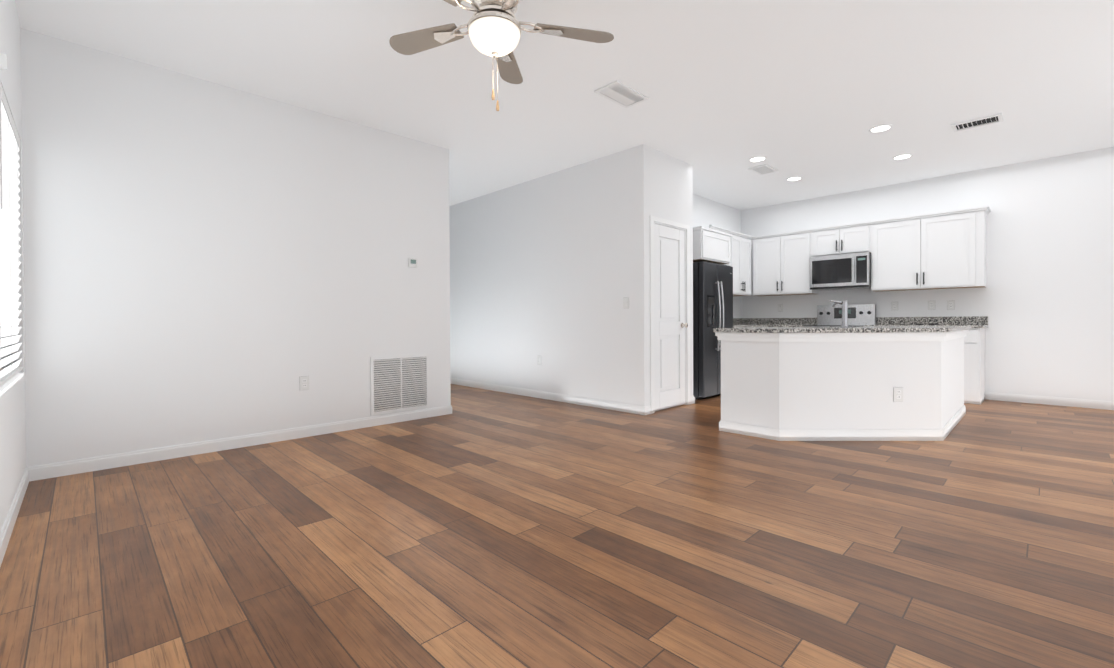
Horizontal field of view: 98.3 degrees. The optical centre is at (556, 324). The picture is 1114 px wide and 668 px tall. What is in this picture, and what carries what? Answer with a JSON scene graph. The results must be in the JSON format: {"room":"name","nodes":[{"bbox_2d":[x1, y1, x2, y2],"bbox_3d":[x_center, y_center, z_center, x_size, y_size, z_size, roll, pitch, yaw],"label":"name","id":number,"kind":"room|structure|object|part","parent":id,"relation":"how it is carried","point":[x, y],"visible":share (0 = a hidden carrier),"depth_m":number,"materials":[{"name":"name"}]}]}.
{"room":"empty living room","nodes":[
{"label":"empty living room","id":0,"kind":"room"},
{"bbox_2d":[0,0,31,532],"bbox_3d":[-1.397,-0.437,0.950,0.120,2.900,6.108,-1,1,-45],"label":"wall","id":1,"kind":"structure","parent":0,"point":[15,446],"depth_m":2.81,"materials":[{"name":"white paint"}]},
{"bbox_2d":[0,53,22,386],"bbox_3d":[-2.887,-0.445,2.543,0.085,1.460,1.323,-1,1,-45],"label":"window blinds","id":2,"kind":"object","parent":1,"relation":"attached to","point":[10,271],"visible":1,"depth_m":2.55,"materials":[{"name":"white plastic"}]},
{"bbox_2d":[0,327,23,395],"bbox_3d":[-2.938,-0.412,2.504,0.131,1.515,1.355,-1,1,-45],"label":"window","id":3,"kind":"structure","parent":1,"relation":"in","point":[6,386],"depth_m":2.60,"materials":[{"name":"white"}]},
{"bbox_2d":[0,466,31,566],"bbox_3d":[-1.310,0.967,0.974,0.013,0.092,5.958,-1,1,-45],"label":"baseboard","id":4,"kind":"structure","parent":1,"relation":"attached to","point":[7,529],"depth_m":2.42,"materials":[{"name":"white wood"}]},
{"bbox_2d":[24,29,443,465],"bbox_3d":[-2.382,-0.453,4.171,3.000,2.900,0.138,-1,1,-45],"label":"wall","id":5,"kind":"structure","parent":0,"point":[202,260],"depth_m":3.74,"materials":[{"name":"white paint"}]},
{"bbox_2d":[32,405,451,480],"bbox_3d":[-2.281,0.950,4.192,3.090,0.092,0.013,-1,1,-45],"label":"baseboard","id":6,"kind":"structure","parent":5,"relation":"attached to","point":[47,471],"depth_m":3.78,"materials":[{"name":"white wood"}]},
{"bbox_2d":[299,376,308,389],"bbox_3d":[-2.227,0.519,4.246,0.078,0.122,0.009,-1,1,-45],"label":"outlet","id":7,"kind":"object","parent":5,"relation":"attached to","point":[304,382],"depth_m":4.24,"materials":[{"name":"grey plastic"}]},
{"bbox_2d":[370,354,429,415],"bbox_3d":[-1.579,0.598,4.882,0.630,0.570,0.012,-1,1,-45],"label":"air vent","id":8,"kind":"object","parent":5,"relation":"in","point":[399,383],"visible":1,"depth_m":4.87,"materials":[{"name":"white metal"}]},
{"bbox_2d":[408,258,416,266],"bbox_3d":[-1.487,-0.636,4.967,0.090,0.090,0.020,-1,1,-45],"label":"thermostat","id":9,"kind":"object","parent":5,"relation":"attached to","point":[412,262],"visible":1,"depth_m":4.95,"materials":[{"name":"white plastic"}]},
{"bbox_2d":[440,147,451,405],"bbox_3d":[-2.775,-0.469,6.823,0.120,2.900,4.432,-1,1,-45],"label":"wall","id":10,"kind":"structure","parent":0,"point":[445,210],"depth_m":5.26,"materials":[{"name":"white paint"}]},
{"bbox_2d":[452,144,651,405],"bbox_3d":[-1.130,-0.481,7.340,0.128,2.900,6.005,-1,1,-45],"label":"wall","id":11,"kind":"structure","parent":0,"point":[545,266],"depth_m":6.04,"materials":[{"name":"white paint"}]},
{"bbox_2d":[450,378,647,414],"bbox_3d":[-1.127,0.923,7.252,0.013,0.092,5.898,-1,1,-45],"label":"baseboard","id":12,"kind":"structure","parent":11,"relation":"attached to","point":[635,409],"depth_m":6.07,"materials":[{"name":"white wood"}]},
{"bbox_2d":[623,297,628,307],"bbox_3d":[0.760,-0.237,5.322,0.016,0.122,0.078,-1,1,-45],"label":"light switch","id":13,"kind":"object","parent":11,"relation":"attached to","point":[626,299],"depth_m":5.32,"materials":[{"name":"grey plastic"}]},
{"bbox_2d":[0,384,1113,667],"bbox_3d":[0.159,1.025,5.430,8.602,0.100,10.540,-1,1,-45],"label":"floor","id":14,"kind":"structure","parent":0,"point":[482,528],"depth_m":2.14,"materials":[{"name":"brown wood"}]},
{"bbox_2d":[693,261,732,399],"bbox_3d":[1.926,0.078,6.526,0.810,1.758,0.728,-1,1,-45],"label":"refrigerator","id":15,"kind":"object","parent":14,"relation":"on","point":[712,295],"visible":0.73,"depth_m":6.14,"materials":[{"name":"black metal"}]},
{"bbox_2d":[804,304,875,326],"bbox_3d":[4.045,0.328,6.908,0.732,1.229,0.756,-1,1,-45],"label":"range","id":16,"kind":"object","parent":14,"relation":"on","point":[858,315],"visible":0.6,"depth_m":7.04,"materials":[{"name":"silver metal"}]},
{"bbox_2d":[715,329,968,440],"bbox_3d":[2.923,0.514,4.777,2.603,0.904,1.548,-1,1,-45],"label":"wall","id":17,"kind":"structure","parent":14,"relation":"on","point":[807,386],"depth_m":4.03,"materials":[{"name":"white paint"}]},
{"bbox_2d":[713,326,970,332],"bbox_3d":[2.920,0.043,4.766,2.635,0.035,1.580,-1,1,-45],"label":"countertop","id":18,"kind":"structure","parent":17,"relation":"on","point":[869,329],"depth_m":3.99,"materials":[{"name":"stone"}]},
{"bbox_2d":[830,300,848,327],"bbox_3d":[2.530,-0.094,4.323,0.234,0.248,0.168,-1,1,-45],"label":"faucet","id":19,"kind":"object","parent":18,"relation":"on","point":[844,303],"visible":1,"depth_m":4.25,"materials":[{"name":"silver metal"}]},
{"bbox_2d":[893,387,902,401],"bbox_3d":[2.851,0.586,4.019,0.078,0.122,0.009,0,0,1],"label":"outlet","id":20,"kind":"object","parent":17,"relation":"attached to","point":[897,394],"visible":1,"depth_m":4.02,"materials":[{"name":"white plastic"}]},
{"bbox_2d":[964,328,984,404],"bbox_3d":[4.758,0.493,6.257,0.635,0.902,1.163,-1,1,-45],"label":"base cabinet","id":21,"kind":"object","parent":14,"relation":"on","point":[974,365],"visible":0.04,"depth_m":5.65,"materials":[{"name":"white wood"}]},
{"bbox_2d":[733,318,766,327],"bbox_3d":[2.812,-0.027,7.459,1.712,0.140,0.687,-1,1,-45],"label":"countertop","id":22,"kind":"structure","parent":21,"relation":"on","point":[737,322],"depth_m":8.07,"materials":[{"name":"stone"}]},
{"bbox_2d":[767,318,816,326],"bbox_3d":[3.617,-0.030,7.395,0.653,0.140,0.534,-1,1,-45],"label":"countertop","id":23,"kind":"structure","parent":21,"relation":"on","point":[771,322],"depth_m":7.62,"materials":[{"name":"stone"}]},
{"bbox_2d":[865,316,987,327],"bbox_3d":[4.760,-0.028,6.239,0.649,0.140,1.194,-1,1,-45],"label":"countertop","id":24,"kind":"structure","parent":21,"relation":"on","point":[977,321],"depth_m":6.34,"materials":[{"name":"stone"}]},
{"bbox_2d":[15,0,1113,210],"bbox_3d":[0.144,-1.975,5.410,8.602,0.100,10.540,-1,1,-45],"label":"ceiling","id":25,"kind":"structure","parent":0,"point":[811,93],"depth_m":3.73,"materials":[{"name":"white paint"}]},
{"bbox_2d":[389,0,613,110],"bbox_3d":[-0.340,-1.529,2.475,1.238,0.746,1.256,-1,1,-45],"label":"ceiling fan","id":26,"kind":"object","parent":25,"relation":"hanging from","point":[494,29],"visible":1,"depth_m":2.56,"materials":[{"name":"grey wood"}]},
{"bbox_3d":[-0.326,-1.472,2.515,0.268,0.105,0.268,-1,1,-45],"label":"lamp shade","id":27,"kind":"part","parent":26,"relation":"part of","materials":[{"name":"white glass"}]},
{"bbox_2d":[594,80,648,107],"bbox_3d":[0.542,-1.910,4.011,0.430,0.014,0.240,-1,1,-45],"label":"ceiling vent","id":28,"kind":"object","parent":25,"relation":"in","point":[620,94],"visible":1,"depth_m":4.00,"materials":[{"name":"white metal"}]},
{"bbox_2d":[749,156,766,161],"bbox_3d":[2.346,-1.931,5.629,0.195,0.011,0.195,0,0,0],"label":"recessed light","id":29,"kind":"object","parent":25,"relation":"in","point":[757,158],"depth_m":5.60,"materials":[{"name":"white"}]},
{"bbox_2d":[748,164,777,174],"bbox_3d":[2.578,-1.934,6.019,0.360,0.014,0.220,-1,1,-45],"label":"ceiling vent","id":30,"kind":"object","parent":25,"relation":"in","point":[763,169],"visible":1,"depth_m":6.00,"materials":[{"name":"white metal"}]},
{"bbox_2d":[786,176,801,180],"bbox_3d":[3.164,-1.941,6.422,0.195,0.011,0.195,0,0,0],"label":"recessed light","id":31,"kind":"object","parent":25,"relation":"in","point":[795,178],"depth_m":6.40,"materials":[{"name":"white"}]},
{"bbox_2d":[869,124,891,132],"bbox_3d":[3.188,-1.930,4.746,0.195,0.011,0.195,0,0,0],"label":"recessed light","id":32,"kind":"object","parent":25,"relation":"in","point":[880,128],"depth_m":4.74,"materials":[{"name":"white"}]},
{"bbox_2d":[892,153,912,159],"bbox_3d":[4.000,-1.939,5.574,0.195,0.011,0.195,0,0,0],"label":"recessed light","id":33,"kind":"object","parent":25,"relation":"in","point":[902,156],"depth_m":5.56,"materials":[{"name":"white"}]},
{"bbox_2d":[951,113,1002,131],"bbox_3d":[4.028,-1.931,4.620,0.230,0.014,0.360,-1,1,-45],"label":"ceiling vent","id":34,"kind":"object","parent":25,"relation":"in","point":[979,122],"visible":1,"depth_m":4.62,"materials":[{"name":"white metal"}]},
{"bbox_2d":[652,148,695,395],"bbox_3d":[1.298,-0.482,5.603,0.892,2.900,0.120,-1,1,-45],"label":"wall","id":35,"kind":"structure","parent":0,"point":[673,198],"depth_m":5.61,"materials":[{"name":"white paint"}]},
{"bbox_2d":[649,215,689,413],"bbox_3d":[1.282,-0.108,5.540,0.820,2.153,0.186,-1,1,-45],"label":"door frame","id":36,"kind":"structure","parent":35,"relation":"attached to","point":[668,223],"depth_m":5.54,"materials":[{"name":"white wood"}]},
{"bbox_2d":[654,223,684,410],"bbox_3d":[1.284,-0.079,5.538,0.658,2.072,0.035,-1,1,-45],"label":"pantry door","id":37,"kind":"structure","parent":35,"relation":"in","point":[669,292],"depth_m":5.53,"materials":[{"name":"white wood"}]},
{"bbox_2d":[696,195,739,317],"bbox_3d":[1.817,-0.494,7.048,3.660,2.900,0.120,-1,1,-45],"label":"wall","id":38,"kind":"structure","parent":0,"point":[708,212],"depth_m":7.75,"materials":[{"name":"white paint"}]},
{"bbox_2d":[693,225,732,264],"bbox_3d":[1.876,-1.032,6.557,0.790,0.408,0.658,-1,1,-45],"label":"upper cabinet","id":39,"kind":"object","parent":38,"relation":"attached to","point":[711,245],"depth_m":6.26,"materials":[{"name":"white wood"}]},
{"bbox_2d":[733,233,748,296],"bbox_3d":[2.798,-0.935,7.698,0.765,0.940,0.328,-1,1,-45],"label":"upper cabinet","id":40,"kind":"object","parent":38,"relation":"attached to","point":[740,242],"depth_m":7.54,"materials":[{"name":"white wood"}]},
{"bbox_2d":[740,147,1113,401],"bbox_3d":[4.962,-0.507,6.581,0.120,2.900,5.200,-1,1,-45],"label":"wall","id":41,"kind":"structure","parent":0,"point":[1047,300],"depth_m":5.81,"materials":[{"name":"white paint"}]},
{"bbox_2d":[749,229,817,295],"bbox_3d":[3.570,-0.938,7.614,0.403,0.940,0.913,-1,1,-45],"label":"upper cabinet","id":42,"kind":"object","parent":41,"relation":"attached to","point":[780,261],"depth_m":7.51,"materials":[{"name":"white wood"}]},
{"bbox_2d":[813,221,872,256],"bbox_3d":[4.183,-1.205,7.042,0.328,0.405,0.763,-1,1,-45],"label":"upper cabinet","id":43,"kind":"object","parent":41,"relation":"attached to","point":[835,239],"depth_m":6.89,"materials":[{"name":"white wood"}]},
{"bbox_2d":[810,252,870,290],"bbox_3d":[4.142,-0.754,7.002,0.448,0.473,0.750,-1,1,-45],"label":"microwave","id":44,"kind":"object","parent":43,"relation":"attached to","point":[843,272],"visible":1,"depth_m":6.85,"materials":[{"name":"silver metal"}]},
{"bbox_2d":[891,302,897,309],"bbox_3d":[4.723,-0.257,6.734,0.009,0.122,0.078,-1,1,-45],"label":"outlet","id":45,"kind":"object","parent":41,"relation":"attached to","point":[894,305],"depth_m":6.73,"materials":[{"name":"grey plastic"}]},
{"bbox_2d":[871,206,988,291],"bbox_3d":[4.866,-0.936,6.352,0.328,0.940,1.179,-1,1,-45],"label":"upper cabinet","id":46,"kind":"object","parent":41,"relation":"attached to","point":[939,250],"depth_m":6.19,"materials":[{"name":"white wood"}]},
{"bbox_2d":[947,300,954,309],"bbox_3d":[5.152,-0.251,6.298,0.009,0.122,0.078,-1,1,-45],"label":"outlet","id":47,"kind":"object","parent":41,"relation":"attached to","point":[950,304],"depth_m":6.29,"materials":[{"name":"grey plastic"}]},
{"bbox_2d":[986,392,1113,409],"bbox_3d":[6.064,0.900,5.385,0.013,0.092,1.885,-1,1,-45],"label":"baseboard","id":48,"kind":"structure","parent":41,"relation":"attached to","point":[1108,405],"depth_m":5.65,"materials":[{"name":"white wood"}]}
]}

